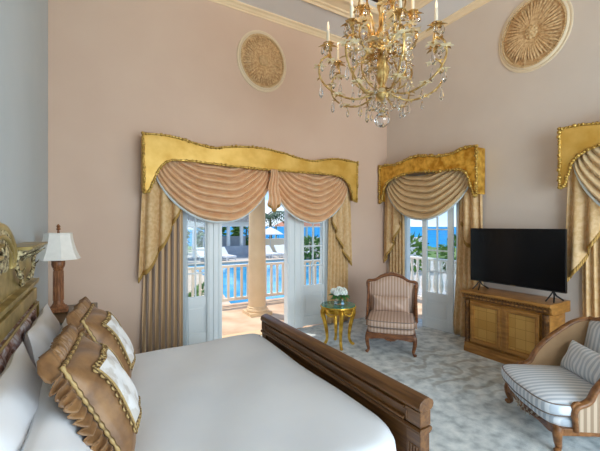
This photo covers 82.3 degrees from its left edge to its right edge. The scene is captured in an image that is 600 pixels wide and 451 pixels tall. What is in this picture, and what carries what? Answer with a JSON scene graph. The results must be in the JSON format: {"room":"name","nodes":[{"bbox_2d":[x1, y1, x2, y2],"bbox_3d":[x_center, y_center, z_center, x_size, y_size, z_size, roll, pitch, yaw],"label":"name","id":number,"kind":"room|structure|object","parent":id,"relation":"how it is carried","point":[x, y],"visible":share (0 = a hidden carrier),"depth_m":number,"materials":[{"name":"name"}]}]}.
{"room":"bedroom","nodes":[
{"label":"bedroom","id":0,"kind":"room"},
{"bbox_2d":[0,0,47,312],"bbox_3d":[-1.042,-1.070,0.621,0.220,5.440,7.330,0,0,-31],"label":"wall","id":1,"kind":"structure","parent":0,"point":[23,23],"depth_m":2.58,"materials":[{"name":"grey paint"}]},
{"bbox_2d":[48,0,386,348],"bbox_3d":[-0.645,-1.070,5.242,5.610,5.440,0.220,0,0,-31],"label":"wall","id":2,"kind":"structure","parent":0,"point":[118,70],"depth_m":4.36,"materials":[{"name":"pink paint"}]},
{"bbox_2d":[134,311,365,353],"bbox_3d":[-0.584,1.595,5.140,5.170,0.110,0.018,0,0,-31],"label":"baseboard","id":3,"kind":"structure","parent":2,"relation":"attached to","point":[361,314],"depth_m":6.08,"materials":[{"name":"pink paint"}]},
{"bbox_2d":[141,131,358,202],"bbox_3d":[-0.501,-0.758,5.035,3.368,0.762,0.239,0,0,-31],"label":"pelmet","id":4,"kind":"object","parent":2,"relation":"attached to","point":[157,150],"visible":0.99,"depth_m":4.68,"materials":[{"name":"gold metal"}]},
{"bbox_2d":[138,161,181,282],"bbox_3d":[-1.758,-0.071,4.322,0.516,1.558,0.103,0,0,-31],"label":"jabot","id":5,"kind":"object","parent":4,"relation":"hanging from","point":[159,213],"visible":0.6,"depth_m":4.27,"materials":[{"name":"gold fabric"}]},
{"bbox_2d":[140,210,182,352],"bbox_3d":[-1.764,0.424,4.385,0.514,2.428,0.052,0,0,-31],"label":"curtain","id":6,"kind":"object","parent":4,"relation":"hanging from","point":[162,301],"visible":0.59,"depth_m":4.40,"materials":[{"name":"beige fabric"}]},
{"bbox_2d":[156,161,270,222],"bbox_3d":[-1.086,-0.511,4.633,1.636,0.959,0.150,0,0,-31],"label":"swag","id":7,"kind":"object","parent":4,"relation":"hanging from","point":[208,193],"visible":0.9,"depth_m":4.57,"materials":[{"name":"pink fabric"}]},
{"bbox_2d":[267,169,280,211],"bbox_3d":[-0.372,-0.501,4.974,0.216,0.621,0.052,0,0,-31],"label":"jabot","id":8,"kind":"object","parent":4,"relation":"hanging from","point":[274,200],"visible":1,"depth_m":4.96,"materials":[{"name":"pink fabric"}]},
{"bbox_2d":[269,171,347,223],"bbox_3d":[0.207,-0.509,5.394,1.496,0.965,0.149,0,0,-31],"label":"swag","id":9,"kind":"object","parent":4,"relation":"hanging from","point":[309,198],"visible":0.91,"depth_m":5.36,"materials":[{"name":"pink fabric"}]},
{"bbox_2d":[327,217,347,323],"bbox_3d":[0.641,0.424,5.808,0.444,2.428,0.052,0,0,-31],"label":"curtain","id":10,"kind":"object","parent":4,"relation":"hanging from","point":[337,261],"visible":0.38,"depth_m":5.77,"materials":[{"name":"beige fabric"}]},
{"bbox_2d":[332,187,351,265],"bbox_3d":[0.714,-0.051,5.785,0.431,1.498,0.103,0,0,-31],"label":"jabot","id":11,"kind":"object","parent":4,"relation":"hanging from","point":[341,220],"visible":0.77,"depth_m":5.80,"materials":[{"name":"gold fabric"}]},
{"bbox_2d":[187,171,328,344],"bbox_3d":[-0.601,0.400,5.257,2.580,2.500,0.240,0,0,-31],"label":"door","id":12,"kind":"structure","parent":2,"relation":"in","point":[302,302],"depth_m":5.42,"materials":[{"name":"paint"}]},
{"bbox_2d":[183,211,188,345],"bbox_3d":[-1.532,0.453,4.563,0.110,2.365,0.023,0,0,-31],"label":"door frame","id":13,"kind":"structure","parent":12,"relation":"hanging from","point":[185,231],"depth_m":4.57,"materials":[{"name":"white wood"}]},
{"bbox_2d":[237,30,285,91],"bbox_3d":[-0.548,-2.465,5.128,0.810,0.910,0.076,0,0,-31],"label":"wall medallion","id":14,"kind":"object","parent":2,"relation":"attached to","point":[261,61],"visible":1,"depth_m":5.10,"materials":[{"name":"beige paint"}]},
{"bbox_2d":[237,0,474,44],"bbox_3d":[1.278,-3.440,1.994,5.170,0.500,7.330,0,0,-31],"label":"ceiling","id":15,"kind":"structure","parent":0,"point":[300,11],"depth_m":5.14,"materials":[{"name":"paint"}]},
{"bbox_2d":[302,0,432,30],"bbox_3d":[1.264,-3.165,1.997,3.910,0.050,6.110,0,0,-31],"label":"trim","id":16,"kind":"structure","parent":15,"relation":"attached to","point":[340,7],"depth_m":4.96,"materials":[{"name":"beige paint"}]},
{"bbox_2d":[313,0,454,127],"bbox_3d":[0.788,-2.292,3.302,1.251,2.697,1.251,0,0,-25],"label":"chandelier","id":17,"kind":"object","parent":15,"relation":"hanging from","point":[384,43],"visible":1,"depth_m":3.19,"materials":[{"name":"gold metal"}]},
{"bbox_2d":[313,63,326,68],"bbox_3d":[0.184,-1.526,3.268,0.132,0.032,0.134,0,0,-31],"label":"flower","id":18,"kind":"object","parent":17,"relation":"on","point":[320,66],"depth_m":3.26,"materials":[{"name":"green metal"}]},
{"bbox_2d":[327,29,329,40],"bbox_3d":[0.269,-1.809,3.276,0.028,0.118,0.027,0,0,-31],"label":"candle","id":19,"kind":"object","parent":17,"relation":"on","point":[328,31],"depth_m":3.27,"materials":[{"name":"beige wax"}]},
{"bbox_2d":[325,58,337,63],"bbox_3d":[0.296,-1.582,3.273,0.132,0.032,0.134,0,0,-31],"label":"flower","id":20,"kind":"object","parent":17,"relation":"on","point":[330,60],"depth_m":3.27,"materials":[{"name":"green metal"}]},
{"bbox_2d":[333,92,345,96],"bbox_3d":[0.366,-1.262,3.277,0.132,0.032,0.134,0,0,-31],"label":"flower","id":21,"kind":"object","parent":17,"relation":"on","point":[340,94],"depth_m":3.27,"materials":[{"name":"green metal"}]},
{"bbox_2d":[338,39,353,46],"bbox_3d":[0.381,-1.526,2.861,0.134,0.032,0.130,0,0,-31],"label":"flower","id":22,"kind":"object","parent":17,"relation":"on","point":[346,42],"depth_m":2.85,"materials":[{"name":"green metal"}]},
{"bbox_2d":[350,5,352,17],"bbox_3d":[0.439,-1.809,2.917,0.028,0.118,0.027,0,0,-31],"label":"candle","id":23,"kind":"object","parent":17,"relation":"on","point":[351,7],"depth_m":2.90,"materials":[{"name":"beige wax"}]},
{"bbox_2d":[350,38,360,44],"bbox_3d":[0.457,-1.582,2.944,0.134,0.032,0.130,0,0,-31],"label":"flower","id":24,"kind":"object","parent":17,"relation":"on","point":[355,40],"depth_m":2.92,"materials":[{"name":"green metal"}]},
{"bbox_2d":[350,78,365,84],"bbox_3d":[0.504,-1.262,2.996,0.134,0.032,0.130,0,0,-31],"label":"flower","id":25,"kind":"object","parent":17,"relation":"on","point":[359,81],"depth_m":2.98,"materials":[{"name":"green metal"}]},
{"bbox_2d":[357,16,369,22],"bbox_3d":[0.584,-1.891,3.147,0.131,0.032,0.134,0,0,-31],"label":"flower","id":26,"kind":"object","parent":17,"relation":"on","point":[363,19],"depth_m":3.13,"materials":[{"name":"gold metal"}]},
{"bbox_2d":[360,47,372,53],"bbox_3d":[0.617,-1.622,3.172,0.131,0.032,0.134,0,0,-31],"label":"flower","id":27,"kind":"object","parent":17,"relation":"on","point":[366,50],"depth_m":3.15,"materials":[{"name":"green metal"}]},
{"bbox_2d":[385,9,394,16],"bbox_3d":[0.827,-1.891,3.043,0.132,0.032,0.134,0,0,-31],"label":"flower","id":28,"kind":"object","parent":17,"relation":"on","point":[390,12],"depth_m":3.04,"materials":[{"name":"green metal"}]},
{"bbox_2d":[383,42,396,48],"bbox_3d":[0.822,-1.622,3.084,0.132,0.032,0.134,0,0,-31],"label":"flower","id":29,"kind":"object","parent":17,"relation":"on","point":[391,44],"depth_m":3.08,"materials":[{"name":"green metal"}]},
{"bbox_2d":[388,73,402,79],"bbox_3d":[0.813,-1.262,2.880,0.134,0.032,0.132,0,0,-31],"label":"flower","id":30,"kind":"object","parent":17,"relation":"on","point":[395,75],"depth_m":2.87,"materials":[{"name":"green metal"}]},
{"bbox_2d":[391,29,405,38],"bbox_3d":[0.817,-1.582,2.810,0.134,0.032,0.132,0,0,-31],"label":"flower","id":31,"kind":"object","parent":17,"relation":"on","point":[397,35],"depth_m":2.82,"materials":[{"name":"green metal"}]},
{"bbox_2d":[395,28,410,36],"bbox_3d":[0.822,-1.526,2.698,0.134,0.032,0.132,0,0,-31],"label":"flower","id":32,"kind":"object","parent":17,"relation":"on","point":[402,32],"depth_m":2.69,"materials":[{"name":"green metal"}]},
{"bbox_2d":[404,20,416,26],"bbox_3d":[1.032,-1.891,3.196,0.134,0.032,0.128,0,0,-31],"label":"flower","id":33,"kind":"object","parent":17,"relation":"on","point":[414,22],"depth_m":3.20,"materials":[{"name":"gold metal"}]},
{"bbox_2d":[411,0,414,8],"bbox_3d":[1.052,-2.059,3.193,0.028,0.118,0.027,0,0,-31],"label":"candle","id":34,"kind":"object","parent":17,"relation":"on","point":[412,1],"depth_m":3.19,"materials":[{"name":"beige wax"}]},
{"bbox_2d":[411,27,420,31],"bbox_3d":[1.073,-1.820,3.179,0.134,0.032,0.128,0,0,-31],"label":"flower","id":35,"kind":"object","parent":17,"relation":"on","point":[413,29],"depth_m":3.18,"materials":[{"name":"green metal"}]},
{"bbox_2d":[417,80,432,85],"bbox_3d":[1.094,-1.262,3.018,0.130,0.032,0.134,0,0,-31],"label":"flower","id":36,"kind":"object","parent":17,"relation":"on","point":[422,83],"depth_m":3.01,"materials":[{"name":"green metal"}]},
{"bbox_2d":[425,40,440,47],"bbox_3d":[1.146,-1.582,2.970,0.130,0.032,0.134,0,0,-31],"label":"flower","id":37,"kind":"object","parent":17,"relation":"on","point":[432,43],"depth_m":2.97,"materials":[{"name":"green metal"}]},
{"bbox_2d":[435,8,437,20],"bbox_3d":[1.173,-1.809,2.953,0.028,0.118,0.027,0,0,-31],"label":"candle","id":38,"kind":"object","parent":17,"relation":"on","point":[436,9],"depth_m":2.94,"materials":[{"name":"beige wax"}]},
{"bbox_2d":[438,42,454,48],"bbox_3d":[1.229,-1.526,2.895,0.130,0.032,0.134,0,0,-31],"label":"flower","id":39,"kind":"object","parent":17,"relation":"on","point":[444,45],"depth_m":2.89,"materials":[{"name":"green metal"}]},
{"bbox_2d":[222,297,599,450],"bbox_3d":[0.357,1.950,2.303,9.900,0.600,10.600,0,0,-31],"label":"floor","id":40,"kind":"structure","parent":0,"point":[470,411],"depth_m":3.63,"materials":[{"name":"carpet"}]},
{"bbox_2d":[54,302,97,324],"bbox_3d":[-2.019,1.208,3.023,0.474,0.885,0.700,0,0,-31],"label":"nightstand","id":41,"kind":"object","parent":40,"relation":"on","point":[60,317],"visible":0.06,"depth_m":2.95,"materials":[{"name":"brown wood"}]},
{"bbox_2d":[35,224,80,313],"bbox_3d":[-2.138,0.374,3.034,0.316,0.772,0.316,0,0,-20],"label":"table lamp","id":42,"kind":"object","parent":41,"relation":"on","point":[60,247],"visible":0.96,"depth_m":2.99,"materials":[{"name":"white fabric"}]},
{"bbox_2d":[0,222,433,450],"bbox_3d":[-0.631,0.811,2.047,1.899,1.677,2.085,0,0,-31],"label":"bed","id":43,"kind":"object","parent":40,"relation":"on","point":[405,410],"visible":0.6,"depth_m":1.93,"materials":[{"name":"wood"}]},
{"bbox_2d":[36,323,141,450],"bbox_3d":[-0.891,0.764,1.517,0.348,0.595,0.609,0,0,-25],"label":"cushion","id":44,"kind":"object","parent":43,"relation":"on","point":[91,384],"visible":0.98,"depth_m":1.36,"materials":[{"name":"brown fabric"}]},
{"bbox_2d":[66,296,135,378],"bbox_3d":[-1.235,0.774,2.175,0.351,0.591,0.610,0,0,-25],"label":"cushion","id":45,"kind":"object","parent":43,"relation":"on","point":[99,326],"visible":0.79,"depth_m":2.06,"materials":[{"name":"brown fabric"}]},
{"bbox_2d":[131,333,395,450],"bbox_3d":[-0.635,1.165,2.059,1.681,0.330,1.936,0,0,-31],"label":"duvet","id":46,"kind":"object","parent":43,"relation":"on","point":[243,392],"visible":0.73,"depth_m":1.92,"materials":[{"name":"white fabric"}]},
{"bbox_2d":[0,341,41,450],"bbox_3d":[-1.036,0.780,1.269,0.192,0.489,0.802,0,0,-32],"label":"pillow","id":47,"kind":"object","parent":46,"relation":"on","point":[20,383],"visible":0.59,"depth_m":1.20,"materials":[{"name":"white fabric"}]},
{"bbox_2d":[24,304,60,368],"bbox_3d":[-1.504,0.780,2.061,0.192,0.489,0.782,0,0,-32],"label":"pillow","id":48,"kind":"object","parent":46,"relation":"on","point":[38,339],"visible":0.34,"depth_m":1.86,"materials":[{"name":"white fabric"}]},
{"bbox_2d":[21,380,92,450],"bbox_3d":[-0.897,0.850,1.329,0.254,0.367,0.761,0,0,-33],"label":"pillow","id":49,"kind":"object","parent":46,"relation":"on","point":[50,429],"visible":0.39,"depth_m":1.19,"materials":[{"name":"white fabric"}]},
{"bbox_2d":[60,318,67,332],"bbox_3d":[-1.389,0.840,2.141,0.228,0.384,0.744,0,0,-32],"label":"pillow","id":50,"kind":"object","parent":46,"relation":"on","point":[64,323],"visible":0.02,"depth_m":2.28,"materials":[{"name":"white fabric"}]},
{"bbox_2d":[188,264,247,301],"bbox_3d":[-2.761,1.235,6.442,4.050,0.890,0.100,0,0,-31],"label":"terrace railing","id":51,"kind":"object","parent":40,"relation":"on","point":[241,266],"visible":0.12,"depth_m":7.17,"materials":[{"name":"beige"}]},
{"bbox_2d":[242,197,271,317],"bbox_3d":[-0.818,0.190,6.546,0.440,2.980,0.440,0,0,-31],"label":"porch column","id":52,"kind":"structure","parent":40,"relation":"on","point":[257,306],"depth_m":6.41,"materials":[{"name":"stone"}]},
{"bbox_2d":[266,259,319,296],"bbox_3d":[0.303,1.235,8.255,3.030,0.890,0.100,0,0,-31],"label":"terrace railing","id":53,"kind":"object","parent":40,"relation":"on","point":[271,264],"visible":0.11,"depth_m":7.77,"materials":[{"name":"beige"}]},
{"bbox_2d":[320,301,355,350],"bbox_3d":[0.526,1.366,4.727,0.500,0.567,0.497,0,0,-31],"label":"side table","id":54,"kind":"object","parent":40,"relation":"on","point":[328,307],"visible":0.93,"depth_m":4.65,"materials":[{"name":"gold metal"}]},
{"bbox_2d":[334,295,343,304],"bbox_3d":[0.539,1.023,4.723,0.100,0.120,0.100,0,0,-31],"label":"vase","id":55,"kind":"object","parent":54,"relation":"on","point":[336,301],"visible":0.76,"depth_m":4.68,"materials":[{"name":"clear glass"}]},
{"bbox_2d":[330,288,336,299],"bbox_3d":[0.468,0.960,4.722,0.105,0.207,0.204,0,0,-2],"label":"flower","id":56,"kind":"object","parent":55,"relation":"in","point":[332,289],"visible":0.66,"depth_m":4.68,"materials":[{"name":"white plant"}]},
{"bbox_2d":[331,289,339,299],"bbox_3d":[0.496,0.966,4.662,0.158,0.195,0.113,0,0,35],"label":"flower","id":57,"kind":"object","parent":55,"relation":"in","point":[336,292],"visible":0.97,"depth_m":4.63,"materials":[{"name":"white plant"}]},
{"bbox_2d":[337,289,349,299],"bbox_3d":[0.570,0.960,4.655,0.202,0.207,0.113,0,0,-31],"label":"flower","id":58,"kind":"object","parent":55,"relation":"in","point":[341,291],"visible":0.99,"depth_m":4.62,"materials":[{"name":"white plant"}]},
{"bbox_2d":[342,289,349,299],"bbox_3d":[0.626,0.966,4.686,0.142,0.195,0.140,0,0,-31],"label":"flower","id":59,"kind":"object","parent":55,"relation":"in","point":[345,290],"visible":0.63,"depth_m":4.66,"materials":[{"name":"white plant"}]},
{"bbox_2d":[365,272,418,356],"bbox_3d":[1.262,1.163,4.682,0.737,0.994,0.773,0,0,14],"label":"slipper chair","id":60,"kind":"object","parent":40,"relation":"on","point":[390,326],"visible":0.89,"depth_m":4.62,"materials":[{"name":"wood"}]},
{"bbox_2d":[367,310,414,328],"bbox_3d":[1.223,1.248,4.610,0.610,0.135,0.615,0,0,16],"label":"seat cushion","id":61,"kind":"object","parent":60,"relation":"on","point":[375,319],"depth_m":4.41,"materials":[{"name":"beige fabric"}]},
{"bbox_2d":[373,295,409,312],"bbox_3d":[1.278,1.095,4.794,0.500,0.217,0.142,0,0,16],"label":"lumbar pillow","id":62,"kind":"object","parent":60,"relation":"on","point":[381,303],"visible":0.99,"depth_m":4.74,"materials":[{"name":"beige fabric"}]},
{"bbox_2d":[410,256,455,300],"bbox_3d":[3.063,1.160,6.664,0.100,1.040,5.450,0,0,-31],"label":"terrace railing","id":63,"kind":"object","parent":40,"relation":"on","point":[441,284],"visible":0.09,"depth_m":7.09,"materials":[{"name":"white"}]},
{"bbox_2d":[461,286,569,363],"bbox_3d":[2.592,1.248,4.210,0.470,0.803,1.045,0,0,-31],"label":"tv cabinet","id":64,"kind":"object","parent":40,"relation":"on","point":[502,326],"visible":0.91,"depth_m":4.07,"materials":[{"name":"brown wood"}]},
{"bbox_2d":[470,228,566,302],"bbox_3d":[2.620,0.443,4.212,0.230,0.812,1.110,0,0,-31],"label":"television","id":65,"kind":"object","parent":64,"relation":"on","point":[525,258],"visible":1,"depth_m":4.12,"materials":[{"name":"black plastic"}]},
{"bbox_2d":[501,316,599,450],"bbox_3d":[2.224,1.207,2.813,0.900,0.914,0.807,0,0,6],"label":"armchair","id":66,"kind":"object","parent":40,"relation":"on","point":[564,402],"visible":0.88,"depth_m":2.75,"materials":[{"name":"white fabric"}]},
{"bbox_2d":[501,364,592,415],"bbox_3d":[2.133,1.323,2.823,0.715,0.155,0.750,0,0,6],"label":"seat cushion","id":67,"kind":"object","parent":66,"relation":"on","point":[552,389],"depth_m":2.69,"materials":[{"name":"white fabric"}]},
{"bbox_2d":[560,340,599,384],"bbox_3d":[2.379,1.150,2.799,0.182,0.239,0.622,0,0,4],"label":"lumbar pillow","id":68,"kind":"object","parent":66,"relation":"on","point":[578,359],"visible":0.98,"depth_m":2.82,"materials":[{"name":"white fabric"}]},
{"bbox_2d":[387,0,599,322],"bbox_3d":[3.597,-1.070,3.366,0.220,5.440,7.330,0,0,-31],"label":"wall","id":69,"kind":"structure","parent":0,"point":[515,117],"depth_m":4.60,"materials":[{"name":"paint"}]},
{"bbox_2d":[209,0,490,58],"bbox_3d":[1.278,-3.152,1.994,5.170,0.075,7.330,0,0,-31],"label":"trim","id":70,"kind":"structure","parent":69,"relation":"attached to","point":[234,4],"depth_m":5.22,"materials":[{"name":"beige paint"}]},
{"bbox_2d":[378,144,484,203],"bbox_3d":[2.012,-0.770,5.549,0.240,0.780,1.931,0,0,-31],"label":"pelmet","id":71,"kind":"object","parent":69,"relation":"attached to","point":[467,159],"visible":1,"depth_m":5.12,"materials":[{"name":"gold metal"}]},
{"bbox_2d":[384,188,400,261],"bbox_3d":[1.659,-0.051,6.219,0.102,1.498,0.406,0,0,-31],"label":"jabot","id":72,"kind":"object","parent":71,"relation":"hanging from","point":[392,224],"visible":0.77,"depth_m":6.24,"materials":[{"name":"gold fabric"}]},
{"bbox_2d":[389,214,404,276],"bbox_3d":[1.745,0.424,6.186,0.052,2.428,0.393,0,0,-31],"label":"curtain","id":73,"kind":"object","parent":71,"relation":"hanging from","point":[397,254],"visible":0.31,"depth_m":6.10,"materials":[{"name":"beige fabric"}]},
{"bbox_2d":[386,171,468,220],"bbox_3d":[1.965,-0.520,5.550,0.149,0.882,1.679,0,0,-31],"label":"swag","id":74,"kind":"object","parent":71,"relation":"hanging from","point":[430,196],"visible":0.92,"depth_m":5.43,"materials":[{"name":"beige fabric"}]},
{"bbox_2d":[453,194,482,336],"bbox_3d":[2.440,0.424,5.011,0.052,2.428,0.503,0,0,-31],"label":"curtain","id":75,"kind":"object","parent":71,"relation":"hanging from","point":[463,281],"visible":0.44,"depth_m":5.08,"materials":[{"name":"beige fabric"}]},
{"bbox_2d":[460,187,480,247],"bbox_3d":[2.442,-0.061,4.896,0.102,1.478,0.336,0,0,-31],"label":"jabot","id":76,"kind":"object","parent":71,"relation":"hanging from","point":[470,206],"visible":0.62,"depth_m":4.92,"materials":[{"name":"gold fabric"}]},
{"bbox_2d":[407,173,458,332],"bbox_3d":[2.141,0.400,5.706,0.342,2.500,1.320,0,0,-31],"label":"door","id":77,"kind":"structure","parent":69,"relation":"in","point":[437,308],"depth_m":5.41,"materials":[{"name":"paint"}]},
{"bbox_2d":[405,216,407,277],"bbox_3d":[1.860,0.453,6.016,0.023,2.365,0.080,0,0,-31],"label":"sheer curtain","id":78,"kind":"object","parent":77,"relation":"hanging from","point":[405,216],"visible":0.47,"depth_m":6.01,"materials":[{"name":"white fabric"}]},
{"bbox_2d":[498,0,573,72],"bbox_3d":[2.885,-2.410,4.275,0.080,0.950,0.850,0,0,-31],"label":"wall medallion","id":79,"kind":"object","parent":69,"relation":"attached to","point":[534,33],"visible":1,"depth_m":4.24,"materials":[{"name":"beige paint"}]},
{"bbox_2d":[556,121,599,189],"bbox_3d":[3.467,-0.770,3.099,0.232,0.764,1.918,0,0,-31],"label":"pelmet","id":80,"kind":"object","parent":69,"relation":"attached to","point":[574,140],"visible":1,"depth_m":3.75,"materials":[{"name":"gold metal"}]},
{"bbox_2d":[566,151,599,281],"bbox_3d":[3.112,-0.061,3.763,0.102,1.478,0.379,0,0,-31],"label":"jabot","id":81,"kind":"object","parent":80,"relation":"hanging from","point":[582,213],"visible":0.78,"depth_m":3.78,"materials":[{"name":"beige fabric"}]},
{"bbox_2d":[573,146,599,205],"bbox_3d":[3.420,-0.447,3.093,0.144,1.029,1.669,0,0,-31],"label":"swag","id":82,"kind":"object","parent":80,"relation":"hanging from","point":[590,182],"visible":0.9,"depth_m":3.66,"materials":[{"name":"beige fabric"}]},
{"bbox_2d":[582,237,599,316],"bbox_3d":[3.239,0.424,3.660,0.052,2.428,0.404,0,0,-31],"label":"curtain","id":83,"kind":"object","parent":80,"relation":"hanging from","point":[590,268],"visible":0.41,"depth_m":3.76,"materials":[{"name":"beige fabric"}]},
{"label":"outside","id":84,"kind":"structure","parent":0,"visible":0},
{"bbox_2d":[188,226,455,247],"bbox_3d":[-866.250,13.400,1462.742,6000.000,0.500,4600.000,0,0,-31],"label":"sea","id":85,"kind":"structure","parent":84,"point":[442,234],"depth_m":563.79,"materials":[{"name":"liquid"}]},
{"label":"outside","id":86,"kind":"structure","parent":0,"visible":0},
{"bbox_2d":[188,246,455,257],"bbox_3d":[-1.423,2.625,1.482,80.000,0.450,80.000,0,0,-31],"label":"ground","id":87,"kind":"structure","parent":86,"point":[432,255],"depth_m":30.49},
{"bbox_2d":[188,286,202,296],"bbox_3d":[-2.682,1.856,7.412,1.690,1.167,1.132,0,0,-31],"label":"shrub","id":88,"kind":"object","parent":87,"relation":"on","point":[197,289],"visible":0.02,"depth_m":7.64,"materials":[{"name":"green plant"}]},
{"bbox_2d":[191,226,226,247],"bbox_3d":[-7.536,0.602,28.946,3.158,3.946,2.522,0,0,-31],"label":"shrub","id":89,"kind":"object","parent":87,"relation":"on","point":[199,239],"visible":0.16,"depth_m":28.53,"materials":[{"name":"green plant"}]},
{"bbox_2d":[230,226,248,244],"bbox_3d":[-4.878,0.798,31.055,3.003,3.818,2.497,0,0,-31],"label":"shrub","id":90,"kind":"object","parent":87,"relation":"on","point":[235,231],"visible":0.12,"depth_m":30.45,"materials":[{"name":"green plant"}]},
{"bbox_2d":[265,211,283,237],"bbox_3d":[-3.170,0.421,36.021,5.178,3.986,5.198,0,0,18],"label":"palm tree","id":91,"kind":"object","parent":87,"relation":"on","point":[269,217],"visible":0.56,"depth_m":35.49,"materials":[{"name":"green plant"}]},
{"bbox_2d":[266,237,319,251],"bbox_3d":[-0.040,1.750,30.363,8.200,1.300,0.300,0,0,-31],"label":"wall","id":92,"kind":"structure","parent":87,"relation":"on","point":[274,241],"depth_m":29.04,"materials":[{"name":"beige"}]},
{"bbox_2d":[275,222,319,237],"bbox_3d":[0.096,0.700,40.146,5.800,3.400,3.000,0,0,-31],"label":"gazebo","id":93,"kind":"object","parent":87,"relation":"on","point":[281,223],"visible":0.13,"depth_m":39.20,"materials":[{"name":"ceramic"}]},
{"bbox_2d":[304,234,319,258],"bbox_3d":[0.669,1.555,23.187,2.479,1.932,1.764,0,0,-31],"label":"shrub","id":94,"kind":"object","parent":87,"relation":"on","point":[306,239],"visible":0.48,"depth_m":22.96,"materials":[{"name":"green plant"}]},
{"bbox_2d":[410,237,421,259],"bbox_3d":[7.469,1.600,22.780,2.000,1.600,0.600,0,0,-31],"label":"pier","id":95,"kind":"structure","parent":87,"relation":"on","point":[420,239],"depth_m":22.44,"materials":[{"name":"white"}]},
{"bbox_2d":[410,232,430,272],"bbox_3d":[5.194,1.425,16.930,2.369,2.362,2.485,0,0,-9],"label":"shrub","id":96,"kind":"object","parent":87,"relation":"on","point":[418,245],"visible":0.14,"depth_m":16.59,"materials":[{"name":"green plant"}]},
{"bbox_2d":[434,233,455,270],"bbox_3d":[7.903,1.414,16.750,2.432,2.384,2.506,0,0,-31],"label":"shrub","id":97,"kind":"object","parent":87,"relation":"on","point":[442,247],"visible":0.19,"depth_m":16.81,"materials":[{"name":"green plant"}]},
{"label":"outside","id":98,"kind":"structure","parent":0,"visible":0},
{"bbox_2d":[188,256,318,265],"bbox_3d":[-2.339,2.210,21.682,15.000,0.120,0.700,0,0,-31],"label":"ground","id":99,"kind":"structure","parent":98,"point":[317,257],"depth_m":20.52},
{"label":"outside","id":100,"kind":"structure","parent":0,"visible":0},
{"bbox_2d":[188,270,230,304],"bbox_3d":[-4.266,2.240,13.408,1.649,0.060,11.762,0,0,-23],"label":"ground","id":101,"kind":"structure","parent":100,"point":[189,271],"depth_m":13.54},
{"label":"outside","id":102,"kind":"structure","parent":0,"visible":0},
{"bbox_2d":[188,251,455,294],"bbox_3d":[-3.828,2.335,19.290,30.000,0.130,22.900,0,0,-31],"label":"ground","id":103,"kind":"structure","parent":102,"point":[190,260],"depth_m":18.99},
{"bbox_2d":[196,247,203,260],"bbox_3d":[-5.929,1.849,21.643,0.660,0.841,1.892,0,0,-42],"label":"lounger","id":104,"kind":"object","parent":103,"relation":"on","point":[200,253],"visible":0.38,"depth_m":21.84,"materials":[{"name":"white fabric"}]},
{"bbox_2d":[187,213,248,258],"bbox_3d":[-6.229,0.170,25.015,5.900,4.200,2.600,0,0,-31],"label":"pavilion","id":105,"kind":"object","parent":103,"relation":"on","point":[234,245],"visible":0.3,"depth_m":24.83,"materials":[{"name":"white"}]},
{"bbox_2d":[222,247,236,260],"bbox_3d":[-4.791,1.849,22.085,0.660,0.841,1.892,0,0,-36],"label":"lounger","id":106,"kind":"object","parent":103,"relation":"on","point":[225,254],"visible":0.62,"depth_m":21.61,"materials":[{"name":"white plastic"}]},
{"bbox_2d":[266,245,280,257],"bbox_3d":[-2.049,1.849,23.941,0.660,0.841,1.892,0,0,-31],"label":"lounger","id":107,"kind":"object","parent":103,"relation":"on","point":[268,248],"visible":0.66,"depth_m":24.01,"materials":[{"name":"white fabric"}]},
{"bbox_2d":[265,226,283,246],"bbox_3d":[-2.349,1.165,27.195,2.033,2.210,2.033,0,0,-8],"label":"parasol","id":108,"kind":"object","parent":103,"relation":"on","point":[270,231],"visible":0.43,"depth_m":26.65,"materials":[{"name":"white fabric"}]},
{"bbox_2d":[274,245,283,257],"bbox_3d":[-1.220,1.849,24.315,0.660,0.841,1.892,0,0,-25],"label":"lounger","id":109,"kind":"object","parent":103,"relation":"on","point":[279,248],"visible":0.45,"depth_m":24.74,"materials":[{"name":"white fabric"}]},
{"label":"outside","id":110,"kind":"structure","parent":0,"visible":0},
{"bbox_2d":[188,258,319,303],"bbox_3d":[0.338,2.260,16.177,11.000,0.020,11.500,0,0,-31],"label":"pool water","id":111,"kind":"structure","parent":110,"point":[279,265],"depth_m":14.29,"materials":[{"name":"blue liquid"}]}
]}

